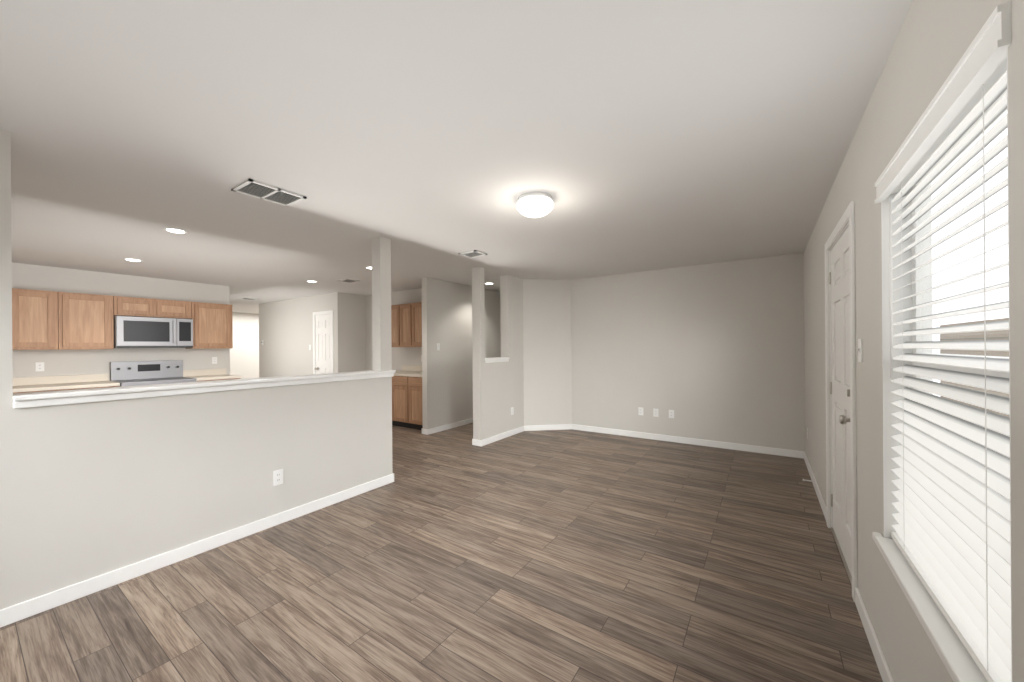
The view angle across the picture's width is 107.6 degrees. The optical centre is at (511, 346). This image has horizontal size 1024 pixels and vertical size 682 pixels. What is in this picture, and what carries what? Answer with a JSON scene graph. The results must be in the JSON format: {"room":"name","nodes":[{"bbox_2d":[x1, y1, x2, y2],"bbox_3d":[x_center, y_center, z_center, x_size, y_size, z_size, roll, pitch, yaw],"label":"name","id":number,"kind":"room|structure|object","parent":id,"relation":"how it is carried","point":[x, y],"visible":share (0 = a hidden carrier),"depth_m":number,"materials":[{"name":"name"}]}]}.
{"room":"empty living room","nodes":[
{"label":"empty living room","id":0,"kind":"room"},
{"bbox_2d":[12,262,229,380],"bbox_3d":[-5.976,0.176,5.020,0.120,2.440,3.680,0,0,34],"label":"wall","id":1,"kind":"structure","parent":0,"point":[67,361],"depth_m":5.28,"materials":[{"name":"paint"}]},
{"bbox_2d":[12,288,57,349],"bbox_3d":[-6.133,-0.327,4.375,0.335,0.730,1.038,0,0,34],"label":"upper cabinet","id":2,"kind":"object","parent":1,"relation":"attached to","point":[34,319],"visible":0.9,"depth_m":4.57,"materials":[{"name":"brown wood"}]},
{"bbox_2d":[35,362,43,370],"bbox_3d":[-6.044,0.257,4.802,0.007,0.114,0.070,0,0,34],"label":"electrical outlet","id":3,"kind":"object","parent":1,"relation":"attached to","point":[39,366],"visible":1,"depth_m":4.80,"materials":[{"name":"white plastic"}]},
{"bbox_2d":[13,374,108,385],"bbox_3d":[-6.205,0.433,4.542,0.020,0.099,1.828,0,0,34],"label":"backsplash","id":4,"kind":"structure","parent":1,"relation":"attached to","point":[91,377],"depth_m":4.94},
{"bbox_2d":[58,292,113,349],"bbox_3d":[-5.707,-0.331,5.011,0.335,0.730,0.484,0,0,34],"label":"upper cabinet","id":5,"kind":"object","parent":1,"relation":"attached to","point":[85,321],"visible":1,"depth_m":4.91,"materials":[{"name":"brown wood"}]},
{"bbox_2d":[113,296,191,318],"bbox_3d":[-5.338,-0.566,5.564,0.335,0.265,0.840,0,0,34],"label":"upper cabinet","id":6,"kind":"object","parent":1,"relation":"attached to","point":[139,307],"visible":0.98,"depth_m":5.43,"materials":[{"name":"brown wood"}]},
{"bbox_2d":[114,316,192,347],"bbox_3d":[-5.293,-0.204,5.536,0.436,0.440,0.830,0,0,34],"label":"over-the-range microwave","id":7,"kind":"object","parent":6,"relation":"attached to","point":[140,332],"visible":0.96,"depth_m":5.39,"materials":[{"name":"silver metal"}]},
{"bbox_2d":[185,302,232,348],"bbox_3d":[-4.950,-0.336,6.139,0.335,0.730,0.535,0,0,34],"label":"upper cabinet","id":8,"kind":"object","parent":1,"relation":"attached to","point":[212,325],"visible":0.96,"depth_m":6.04,"materials":[{"name":"brown wood"}]},
{"bbox_2d":[212,357,216,363],"bbox_3d":[-5.020,0.229,6.330,0.007,0.114,0.070,0,0,34],"label":"electrical outlet","id":9,"kind":"object","parent":1,"relation":"attached to","point":[214,360],"visible":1,"depth_m":6.33,"materials":[{"name":"white plastic"}]},
{"bbox_2d":[0,129,392,609],"bbox_3d":[-2.233,0.148,2.378,0.140,2.440,3.460,0,0,34],"label":"wall","id":10,"kind":"structure","parent":0,"point":[90,490],"depth_m":2.29,"materials":[{"name":"paint"}]},
{"bbox_2d":[13,370,395,408],"bbox_3d":[-1.899,0.273,2.874,0.200,0.065,2.325,0,0,34],"label":"bar countertop","id":11,"kind":"structure","parent":10,"relation":"on","point":[41,399],"depth_m":2.36,"materials":[{"name":"white"}]},
{"bbox_2d":[372,237,391,370],"bbox_3d":[-1.306,-0.409,3.758,0.130,1.340,0.130,0,0,34],"label":"post","id":12,"kind":"object","parent":11,"relation":"on","point":[381,311],"visible":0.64,"depth_m":3.71,"materials":[{"name":"paint"}]},
{"bbox_2d":[273,469,282,485],"bbox_3d":[-1.798,1.005,2.885,0.007,0.114,0.070,0,0,34],"label":"outlet","id":13,"kind":"object","parent":10,"relation":"attached to","point":[277,477],"visible":1,"depth_m":2.88,"materials":[{"name":"white plastic"}]},
{"bbox_2d":[0,418,893,681],"bbox_3d":[-3.272,1.333,6.416,13.400,0.085,9.000,0,0,34],"label":"baseboard","id":14,"kind":"structure","parent":10,"relation":"attached to","point":[32,607],"depth_m":2.60,"materials":[{"name":"white wood"}]},
{"bbox_2d":[230,312,258,378],"bbox_3d":[-7.912,0.191,11.665,0.140,2.440,5.440,0,0,34],"label":"wall","id":15,"kind":"structure","parent":0,"point":[244,357],"depth_m":11.33,"materials":[{"name":"paint"}]},
{"bbox_2d":[259,293,334,377],"bbox_3d":[-4.813,0.168,8.334,3.260,2.440,0.120,0,0,34],"label":"wall","id":16,"kind":"structure","parent":0,"point":[286,331],"depth_m":8.36,"materials":[{"name":"paint"}]},
{"bbox_2d":[315,314,330,373],"bbox_3d":[-3.817,0.357,7.596,0.602,2.022,0.101,0,0,34],"label":"hall door","id":17,"kind":"structure","parent":16,"relation":"in","point":[323,343],"depth_m":7.62,"materials":[{"name":"white wood"}]},
{"bbox_2d":[313,310,333,373],"bbox_3d":[-3.803,0.330,7.621,0.730,2.100,0.091,0,0,34],"label":"door frame","id":18,"kind":"structure","parent":16,"relation":"attached to","point":[332,355],"depth_m":7.68,"materials":[{"name":"white wood"}]},
{"bbox_2d":[334,292,365,372],"bbox_3d":[-3.236,0.156,7.650,0.120,2.440,0.740,0,0,34],"label":"wall","id":19,"kind":"structure","parent":0,"point":[349,332],"depth_m":7.52,"materials":[{"name":"paint"}]},
{"bbox_2d":[366,288,421,370],"bbox_3d":[-1.997,0.146,7.192,2.450,2.440,0.120,0,0,34],"label":"wall","id":20,"kind":"structure","parent":0,"point":[401,356],"depth_m":7.24,"materials":[{"name":"paint"}]},
{"bbox_2d":[391,304,402,346],"bbox_3d":[-2.036,-0.379,6.936,0.395,0.770,0.335,0,0,34],"label":"upper cabinet","id":21,"kind":"object","parent":20,"relation":"attached to","point":[396,310],"depth_m":6.76,"materials":[{"name":"brown wood"}]},
{"bbox_2d":[403,303,414,345],"bbox_3d":[-1.799,-0.380,6.777,0.453,0.770,0.335,0,0,34],"label":"upper cabinet","id":22,"kind":"object","parent":20,"relation":"attached to","point":[406,325],"depth_m":6.59,"materials":[{"name":"brown wood"}]},
{"bbox_2d":[415,302,421,345],"bbox_3d":[-1.537,-0.382,6.602,0.453,0.770,0.335,0,0,34],"label":"upper cabinet","id":23,"kind":"object","parent":20,"relation":"attached to","point":[418,306],"depth_m":6.46,"materials":[{"name":"brown wood"}]},
{"bbox_2d":[0,423,882,681],"bbox_3d":[-3.322,1.406,6.486,13.840,0.060,9.340,0,0,34],"label":"floor","id":24,"kind":"structure","parent":0,"point":[456,555],"depth_m":2.10,"materials":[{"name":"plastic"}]},
{"bbox_2d":[17,386,76,392],"bbox_3d":[-5.827,0.957,4.566,0.615,0.875,0.595,0,0,34],"label":"base cabinet","id":25,"kind":"object","parent":24,"relation":"on","point":[66,387],"depth_m":4.45,"materials":[{"name":"brown wood"}]},
{"bbox_2d":[13,382,119,389],"bbox_3d":[-5.953,0.501,4.373,0.626,0.040,1.828,0,0,34],"label":"countertop","id":26,"kind":"structure","parent":25,"relation":"on","point":[48,385],"depth_m":4.74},
{"bbox_2d":[77,386,118,388],"bbox_3d":[-5.592,0.955,4.917,0.615,0.875,0.526,0,0,34],"label":"base cabinet","id":27,"kind":"object","parent":24,"relation":"on","point":[78,387],"depth_m":4.75,"materials":[{"name":"brown wood"}]},
{"bbox_2d":[110,360,196,386],"bbox_3d":[-5.177,0.800,5.441,0.721,1.180,0.787,0,0,34],"label":"range","id":28,"kind":"object","parent":24,"relation":"on","point":[131,373],"visible":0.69,"depth_m":5.50,"materials":[{"name":"silver metal"}]},
{"bbox_2d":[183,368,241,381],"bbox_3d":[-4.829,0.880,6.045,0.626,1.015,0.585,0,0,34],"label":"countertop","id":29,"kind":"structure","parent":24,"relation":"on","point":[209,374],"depth_m":6.07,"materials":[{"name":"beige laminate"}]},
{"bbox_2d":[392,365,422,429],"bbox_3d":[-1.730,0.857,6.562,1.306,1.015,0.626,0,0,34],"label":"base cabinet","id":30,"kind":"object","parent":24,"relation":"on","point":[407,396],"visible":0.46,"depth_m":6.24,"materials":[{"name":"brown wood"}]},
{"bbox_2d":[0,0,912,313],"bbox_3d":[-3.341,-1.094,6.486,13.840,0.060,9.340,0,0,34],"label":"ceiling","id":31,"kind":"structure","parent":0,"point":[432,138],"depth_m":1.89,"materials":[{"name":"paint"}]},
{"bbox_2d":[123,258,142,261],"bbox_3d":[-4.586,-1.050,4.539,0.170,0.008,0.170,0,0,34],"label":"recessed light","id":32,"kind":"object","parent":31,"relation":"in","point":[132,259],"visible":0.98,"depth_m":4.52,"materials":[{"name":"white"}]},
{"bbox_2d":[163,227,187,233],"bbox_3d":[-3.077,-1.062,3.431,0.170,0.008,0.170,0,0,34],"label":"recessed light","id":33,"kind":"object","parent":31,"relation":"in","point":[175,230],"visible":0.98,"depth_m":3.41,"materials":[{"name":"white"}]},
{"bbox_2d":[239,297,256,299],"bbox_3d":[-5.713,-1.039,8.137,0.300,0.013,0.260,0,0,34],"label":"ceiling vent","id":34,"kind":"object","parent":31,"relation":"in","point":[244,298],"visible":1,"depth_m":8.10,"materials":[{"name":"white metal"}]},
{"bbox_2d":[231,178,306,206],"bbox_3d":[-1.693,-1.070,2.623,0.280,0.013,0.360,0,0,34],"label":"ceiling vent","id":35,"kind":"object","parent":31,"relation":"in","point":[263,191],"visible":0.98,"depth_m":2.60,"materials":[{"name":"white metal"}]},
{"bbox_2d":[338,279,358,282],"bbox_3d":[-2.634,-1.062,6.048,0.260,0.013,0.220,0,0,34],"label":"ceiling vent","id":36,"kind":"object","parent":31,"relation":"in","point":[348,280],"visible":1,"depth_m":6.03,"materials":[{"name":"white metal"}]},
{"bbox_2d":[459,250,486,257],"bbox_3d":[-0.455,-1.079,4.370,0.250,0.013,0.220,0,0,34],"label":"ceiling vent","id":37,"kind":"object","parent":31,"relation":"in","point":[473,253],"visible":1,"depth_m":4.36,"materials":[{"name":"white metal"}]},
{"bbox_2d":[516,192,553,217],"bbox_3d":[0.169,-1.025,2.759,0.276,0.130,0.276,0,0,34],"label":"ceiling lamp","id":38,"kind":"object","parent":31,"relation":"attached to","point":[534,204],"visible":1,"depth_m":2.67,"materials":[{"name":"white glass"}]},
{"bbox_2d":[421,277,500,428],"bbox_3d":[-0.663,0.136,6.882,0.110,2.440,2.510,0,0,34],"label":"wall","id":39,"kind":"structure","parent":0,"point":[447,382],"depth_m":6.24,"materials":[{"name":"paint"}]},
{"bbox_2d":[472,267,523,439],"bbox_3d":[-0.180,0.132,5.600,0.140,2.440,1.100,0,0,34],"label":"wall","id":40,"kind":"structure","parent":0,"point":[498,390],"depth_m":5.51,"materials":[{"name":"paint"}]},
{"bbox_2d":[485,357,509,362],"bbox_3d":[-0.272,0.191,5.463,0.190,0.065,0.570,0,0,34],"label":"trim","id":41,"kind":"structure","parent":40,"relation":"on","point":[496,359],"depth_m":5.43,"materials":[{"name":"white wood"}]},
{"bbox_2d":[523,279,571,425],"bbox_3d":[0.560,0.127,6.158,0.991,2.440,0.205,0,0,-6],"label":"wall","id":42,"kind":"structure","parent":0,"point":[547,348],"depth_m":6.07,"materials":[{"name":"paint"}]},
{"bbox_2d":[571,253,804,450],"bbox_3d":[2.257,0.114,5.338,3.000,2.440,0.140,0,0,34],"label":"wall","id":43,"kind":"structure","parent":0,"point":[713,351],"depth_m":5.08,"materials":[{"name":"paint"}]},
{"bbox_2d":[638,407,642,414],"bbox_3d":[1.890,0.947,5.500,0.070,0.114,0.007,0,0,34],"label":"electrical outlet","id":44,"kind":"object","parent":43,"relation":"attached to","point":[640,410],"visible":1,"depth_m":5.50,"materials":[{"name":"white plastic"}]},
{"bbox_2d":[653,408,657,416],"bbox_3d":[2.064,0.945,5.383,0.070,0.114,0.007,0,0,34],"label":"electrical outlet","id":45,"kind":"object","parent":43,"relation":"attached to","point":[655,412],"visible":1,"depth_m":5.38,"materials":[{"name":"white plastic"}]},
{"bbox_2d":[669,410,673,417],"bbox_3d":[2.239,0.944,5.266,0.070,0.114,0.007,0,0,34],"label":"electrical outlet","id":46,"kind":"object","parent":43,"relation":"attached to","point":[671,413],"visible":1,"depth_m":5.26,"materials":[{"name":"white plastic"}]},
{"bbox_2d":[803,0,1023,681],"bbox_3d":[1.717,0.118,1.715,0.140,2.440,6.760,0,0,34],"label":"wall","id":47,"kind":"structure","parent":0,"point":[933,40],"depth_m":1.44,"materials":[{"name":"paint"}]},
{"bbox_2d":[829,226,851,575],"bbox_3d":[2.080,0.312,2.377,0.101,2.022,0.892,0,0,34],"label":"front door","id":48,"kind":"structure","parent":47,"relation":"in","point":[840,390],"depth_m":2.40,"materials":[{"name":"white wood"}]},
{"bbox_2d":[825,201,857,601],"bbox_3d":[2.102,0.285,2.360,0.091,2.100,1.020,0,0,34],"label":"door frame","id":49,"kind":"structure","parent":47,"relation":"attached to","point":[848,215],"depth_m":2.00,"materials":[{"name":"white wood"}]},
{"bbox_2d":[831,527,851,584],"bbox_3d":[2.144,1.330,2.337,0.139,0.010,0.898,0,0,34],"label":"door front threshold sill","id":50,"kind":"structure","parent":47,"relation":"attached to","point":[842,557],"depth_m":2.37,"materials":[{"name":"silver metal"}]},
{"bbox_2d":[857,339,861,361],"bbox_3d":[1.719,0.018,1.857,0.014,0.114,0.070,0,0,34],"label":"light switch","id":51,"kind":"object","parent":47,"relation":"attached to","point":[859,349],"visible":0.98,"depth_m":1.85,"materials":[{"name":"white plastic"}]},
{"bbox_2d":[872,532,987,681],"bbox_3d":[1.267,0.788,1.111,0.113,0.032,1.030,0,0,34],"label":"window sill","id":52,"kind":"structure","parent":47,"relation":"attached to","point":[959,663],"depth_m":1.07,"materials":[{"name":"white wood"}]},
{"bbox_2d":[881,48,1012,681],"bbox_3d":[1.292,0.056,1.091,0.130,1.430,0.950,0,0,34],"label":"window","id":53,"kind":"structure","parent":47,"relation":"in","point":[889,453],"depth_m":1.48,"materials":[{"name":"white"}]},
{"bbox_2d":[875,1,1011,681],"bbox_3d":[1.261,0.046,1.111,0.090,1.430,0.974,0,0,34],"label":"window blinds","id":54,"kind":"object","parent":53,"relation":"attached to","point":[951,536],"visible":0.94,"depth_m":1.00,"materials":[{"name":"white plastic"}]},
{"label":"outside","id":55,"kind":"structure","parent":0,"visible":0},
{"bbox_2d":[939,111,1009,416],"bbox_3d":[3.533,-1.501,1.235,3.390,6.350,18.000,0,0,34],"label":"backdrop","id":56,"kind":"structure","parent":55,"point":[999,260],"depth_m":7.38,"materials":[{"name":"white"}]}
]}

